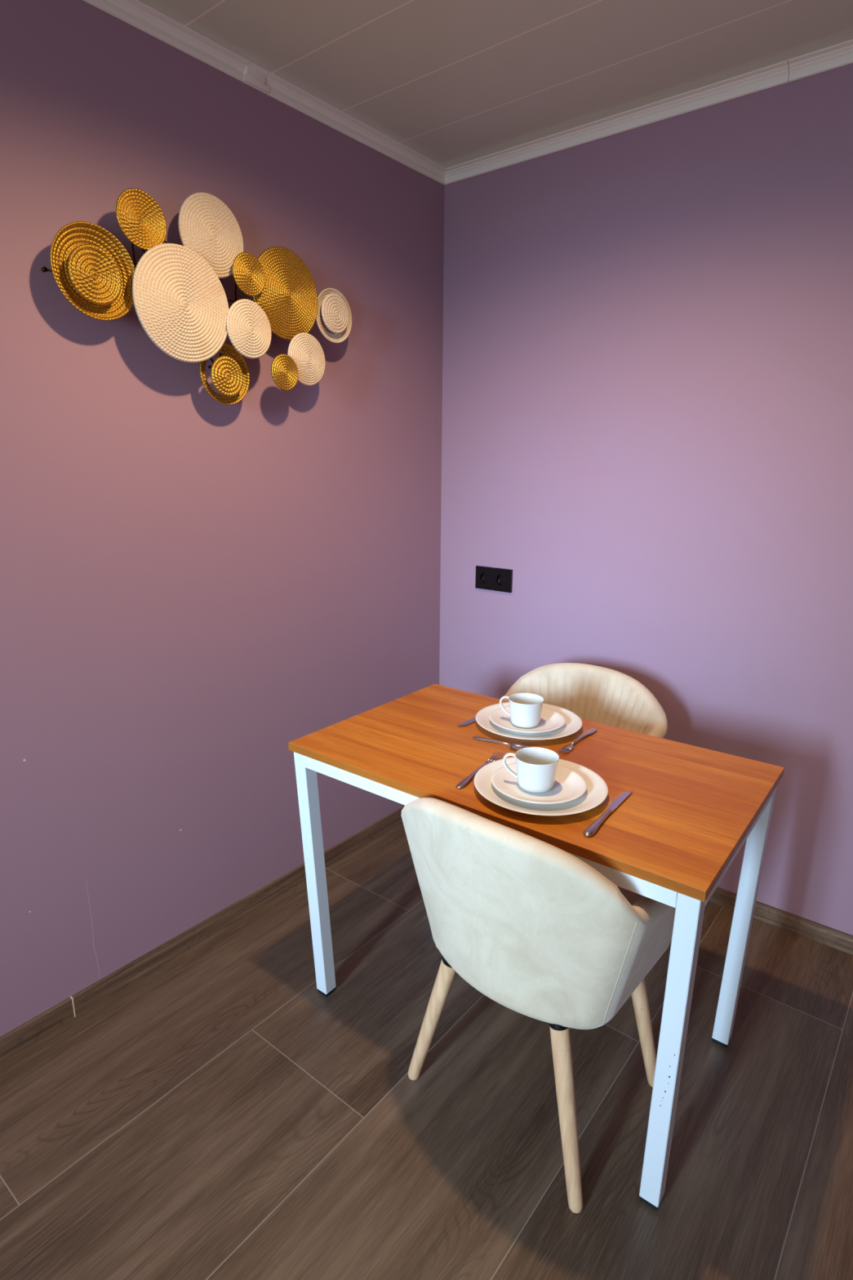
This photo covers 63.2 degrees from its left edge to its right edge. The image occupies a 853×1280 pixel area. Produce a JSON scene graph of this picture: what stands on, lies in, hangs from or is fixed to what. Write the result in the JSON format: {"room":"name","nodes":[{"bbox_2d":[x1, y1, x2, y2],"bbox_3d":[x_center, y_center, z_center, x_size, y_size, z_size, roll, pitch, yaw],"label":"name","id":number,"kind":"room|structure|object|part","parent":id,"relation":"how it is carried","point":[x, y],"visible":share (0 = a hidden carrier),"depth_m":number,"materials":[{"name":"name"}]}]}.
{"room":"dining room","nodes":[
{"label":"dining room","id":0,"kind":"room"},
{"bbox_2d":[0,0,444,1036],"bbox_3d":[-1.508,-0.018,0.912,0.080,2.424,5.080,11,18,37],"label":"wall","id":1,"kind":"structure","parent":0,"point":[195,587],"depth_m":1.88,"materials":[{"name":"paint"}]},
{"bbox_2d":[40,187,351,404],"bbox_3d":[-0.522,-0.875,1.814,0.103,0.497,0.909,11,18,37],"label":"wall art","id":2,"kind":"object","parent":1,"relation":"attached to","point":[176,292],"visible":1,"depth_m":1.72,"materials":[{"name":"gold metal"}]},
{"bbox_3d":[-0.544,-0.861,1.800,0.090,0.342,0.854,11,18,37],"label":"metal frame","id":3,"kind":"part","parent":2,"relation":"part of","materials":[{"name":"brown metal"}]},
{"bbox_2d":[0,805,404,1061],"bbox_3d":[-1.507,1.143,1.141,0.011,0.058,4.989,11,18,37],"label":"baseboard","id":4,"kind":"structure","parent":1,"relation":"attached to","point":[28,1032],"depth_m":2.04,"materials":[{"name":"brown wood"}]},
{"bbox_2d":[243,65,270,93],"bbox_3d":[-0.446,-1.474,1.824,0.022,0.032,0.082,11,18,37],"label":"trim","id":5,"kind":"structure","parent":1,"relation":"attached to","point":[252,77],"depth_m":1.81,"materials":[{"name":"white paint"}]},
{"bbox_2d":[82,0,446,185],"bbox_3d":[-1.482,-1.159,0.554,0.034,0.038,5.000,11,18,37],"label":"trim","id":6,"kind":"structure","parent":1,"relation":"attached to","point":[135,13],"depth_m":1.82,"materials":[{"name":"white paint"}]},
{"bbox_2d":[0,822,852,1279],"bbox_3d":[-0.218,1.459,0.167,3.340,0.060,5.040,11,18,37],"label":"floor","id":7,"kind":"structure","parent":0,"point":[217,1115],"depth_m":1.54,"materials":[{"name":"brown wood"}]},
{"bbox_2d":[288,684,784,1210],"bbox_3d":[0.240,0.639,1.762,1.014,0.750,0.611,11,18,36],"label":"dining table","id":8,"kind":"object","parent":7,"relation":"on","point":[690,811],"visible":0.88,"depth_m":1.55,"materials":[{"name":"orange wood"}]},
{"bbox_3d":[-0.293,0.621,1.837,0.058,0.717,0.068,11,18,36],"label":"leg","id":9,"kind":"part","parent":8,"relation":"part of","materials":[{"name":"white metal"}]},
{"bbox_2d":[457,716,475,725],"bbox_3d":[0.160,0.206,1.920,0.021,0.010,0.226,12,18,39],"label":"table knife","id":10,"kind":"object","parent":8,"relation":"on","point":[473,719],"visible":0.27,"depth_m":1.86,"materials":[{"name":"metal"}]},
{"bbox_2d":[455,751,503,788],"bbox_3d":[0.121,0.293,1.572,0.025,0.011,0.205,9,17,31],"label":"fork","id":11,"kind":"object","parent":8,"relation":"on","point":[462,784],"visible":0.88,"depth_m":1.54,"materials":[{"name":"metal"}]},
{"bbox_3d":[0.104,0.300,1.545,0.020,0.011,0.139,9,17,31],"label":"handle","id":12,"kind":"part","parent":11,"relation":"part of","materials":[{"name":"metal"}]},
{"bbox_3d":[0.067,0.368,1.458,0.919,0.036,0.020,11,18,36],"label":"rail","id":13,"kind":"part","parent":8,"relation":"part of","materials":[{"name":"white metal"}]},
{"bbox_2d":[472,736,528,750],"bbox_3d":[0.185,0.256,1.723,0.160,0.010,0.033,10,17,34],"label":"teaspoon","id":14,"kind":"object","parent":8,"relation":"on","point":[516,746],"visible":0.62,"depth_m":1.71,"materials":[{"name":"metal"}]},
{"bbox_3d":[0.165,0.252,1.737,0.112,0.010,0.016,10,17,34],"label":"handle","id":15,"kind":"part","parent":14,"relation":"part of","materials":[{"name":"metal"}]},
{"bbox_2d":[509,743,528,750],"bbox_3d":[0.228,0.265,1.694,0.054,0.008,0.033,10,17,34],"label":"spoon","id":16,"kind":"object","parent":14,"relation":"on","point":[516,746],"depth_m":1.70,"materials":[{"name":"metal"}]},
{"bbox_2d":[475,702,582,740],"bbox_3d":[0.271,0.220,1.849,0.281,0.020,0.281,11,18,37],"label":"dinner plate","id":17,"kind":"object","parent":8,"relation":"on","point":[573,723],"visible":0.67,"depth_m":1.81,"materials":[{"name":"white ceramic"}]},
{"bbox_2d":[488,706,565,733],"bbox_3d":[0.268,0.215,1.847,0.201,0.018,0.201,11,18,37],"label":"plate","id":18,"kind":"object","parent":17,"relation":"on","point":[550,720],"visible":0.65,"depth_m":1.84,"materials":[{"name":"white ceramic"}]},
{"bbox_2d":[499,693,543,728],"bbox_3d":[0.254,0.186,1.833,0.092,0.071,0.113,-13,19,-42],"label":"coffee cup","id":19,"kind":"object","parent":18,"relation":"on","point":[526,708],"visible":1,"depth_m":1.80,"materials":[{"name":"white ceramic"}]},
{"bbox_3d":[0.211,0.175,1.845,0.036,0.056,0.010,6,15,23],"label":"handle","id":20,"kind":"part","parent":19,"relation":"part of","materials":[{"name":"white ceramic"}]},
{"bbox_2d":[474,756,608,815],"bbox_3d":[0.242,0.314,1.479,0.281,0.020,0.281,11,18,37],"label":"dinner plate","id":21,"kind":"object","parent":8,"relation":"on","point":[597,791],"visible":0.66,"depth_m":1.44,"materials":[{"name":"white ceramic"}]},
{"bbox_2d":[491,762,586,804],"bbox_3d":[0.239,0.309,1.479,0.201,0.018,0.201,11,18,37],"label":"plate","id":22,"kind":"object","parent":21,"relation":"on","point":[569,785],"visible":0.76,"depth_m":1.47,"materials":[{"name":"white ceramic"}]},
{"bbox_2d":[502,746,559,792],"bbox_3d":[0.229,0.277,1.474,0.092,0.071,0.105,-10,18,-36],"label":"coffee cup","id":23,"kind":"object","parent":22,"relation":"on","point":[536,766],"visible":1,"depth_m":1.45,"materials":[{"name":"white ceramic"}]},
{"bbox_3d":[0.181,0.267,1.482,0.036,0.056,0.010,4,15,15],"label":"handle","id":24,"kind":"part","parent":23,"relation":"part of","materials":[{"name":"white ceramic"}]},
{"bbox_2d":[555,728,596,751],"bbox_3d":[0.381,0.251,1.743,0.025,0.011,0.205,11,18,36],"label":"fork","id":25,"kind":"object","parent":8,"relation":"on","point":[571,746],"visible":1,"depth_m":1.72,"materials":[{"name":"metal"}]},
{"bbox_3d":[0.401,0.245,1.769,0.020,0.011,0.139,11,18,36],"label":"handle","id":26,"kind":"part","parent":25,"relation":"part of","materials":[{"name":"metal"}]},
{"bbox_2d":[583,791,632,837],"bbox_3d":[0.365,0.342,1.387,0.021,0.010,0.226,10,17,35],"label":"table knife","id":27,"kind":"object","parent":8,"relation":"on","point":[592,828],"visible":1,"depth_m":1.36,"materials":[{"name":"metal"}]},
{"bbox_3d":[0.332,0.353,1.342,0.021,0.010,0.113,10,17,35],"label":"handle","id":28,"kind":"part","parent":27,"relation":"part of","materials":[{"name":"metal"}]},
{"bbox_3d":[0.397,0.332,1.432,0.017,0.002,0.114,10,17,35],"label":"blade","id":29,"kind":"part","parent":27,"relation":"part of","materials":[{"name":"metal"}]},
{"bbox_3d":[0.452,0.766,1.283,0.058,0.717,0.068,11,18,36],"label":"leg","id":30,"kind":"part","parent":8,"relation":"part of","materials":[{"name":"white metal"}]},
{"bbox_3d":[0.629,0.388,1.391,0.020,0.036,0.516,11,18,36],"label":"rail","id":31,"kind":"part","parent":8,"relation":"part of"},
{"bbox_3d":[0.773,0.665,1.689,0.058,0.717,0.068,11,18,36],"label":"leg","id":32,"kind":"part","parent":8,"relation":"part of","materials":[{"name":"white metal"}]},
{"bbox_2d":[400,797,675,1213],"bbox_3d":[0.260,0.673,1.536,0.551,0.802,0.522,12,18,39],"label":"dining chair","id":33,"kind":"object","parent":7,"relation":"on","point":[532,926],"visible":0.9,"depth_m":1.29,"materials":[{"name":"beige fabric"}]},
{"bbox_3d":[0.014,0.871,1.587,0.138,0.390,0.039,12,19,39],"label":"leg","id":34,"kind":"part","parent":33,"relation":"part of","materials":[{"name":"brown wood"}]},
{"bbox_3d":[0.238,0.491,1.463,0.551,0.415,0.452,12,19,39],"label":"backrest","id":35,"kind":"part","parent":33,"relation":"part of","materials":[{"name":"beige fabric"}]},
{"bbox_3d":[0.283,0.626,1.551,0.424,0.094,0.453,12,19,39],"label":"seat","id":36,"kind":"part","parent":33,"relation":"part of","materials":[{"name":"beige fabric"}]},
{"bbox_3d":[0.273,0.931,1.357,0.038,0.388,0.105,-8,17,-31],"label":"leg","id":37,"kind":"part","parent":33,"relation":"part of","materials":[{"name":"brown wood"}]},
{"bbox_3d":[0.499,0.868,1.611,0.116,0.389,0.038,2,14,6],"label":"leg","id":38,"kind":"part","parent":33,"relation":"part of","materials":[{"name":"brown wood"}]},
{"bbox_2d":[502,662,667,738],"bbox_3d":[0.396,0.517,2.151,0.551,0.802,0.522,11,18,36],"label":"dining chair","id":39,"kind":"object","parent":7,"relation":"on","point":[594,693],"visible":0.21,"depth_m":2.21,"materials":[{"name":"beige fabric"}]},
{"bbox_2d":[137,0,852,168],"bbox_3d":[-0.205,-0.949,-0.443,3.340,0.060,5.040,11,18,37],"label":"ceiling","id":40,"kind":"structure","parent":0,"point":[453,82],"depth_m":1.72,"materials":[{"name":"white paint"}]},
{"bbox_2d":[439,63,852,935],"bbox_3d":[1.372,-0.225,1.789,3.300,2.424,0.080,11,18,37],"label":"wall","id":41,"kind":"structure","parent":0,"point":[647,420],"depth_m":2.14,"materials":[{"name":"paint"}]},
{"bbox_2d":[475,565,512,592],"bbox_3d":[0.257,-0.233,2.645,0.161,0.087,0.010,11,18,37],"label":"wall socket","id":42,"kind":"object","parent":41,"relation":"attached to","point":[488,578],"visible":1,"depth_m":2.64,"materials":[{"name":"black plastic"}]},
{"bbox_2d":[444,39,852,185],"bbox_3d":[1.343,-1.371,1.452,3.300,0.038,0.034,11,18,37],"label":"trim","id":43,"kind":"structure","parent":41,"relation":"attached to","point":[840,55],"depth_m":1.96,"materials":[{"name":"white paint"}]},
{"bbox_2d":[708,886,852,955],"bbox_3d":[1.342,0.931,2.042,3.289,0.058,0.011,11,18,37],"label":"baseboard","id":44,"kind":"structure","parent":41,"relation":"attached to","point":[820,933],"depth_m":2.18,"materials":[{"name":"brown wood"}]}
]}

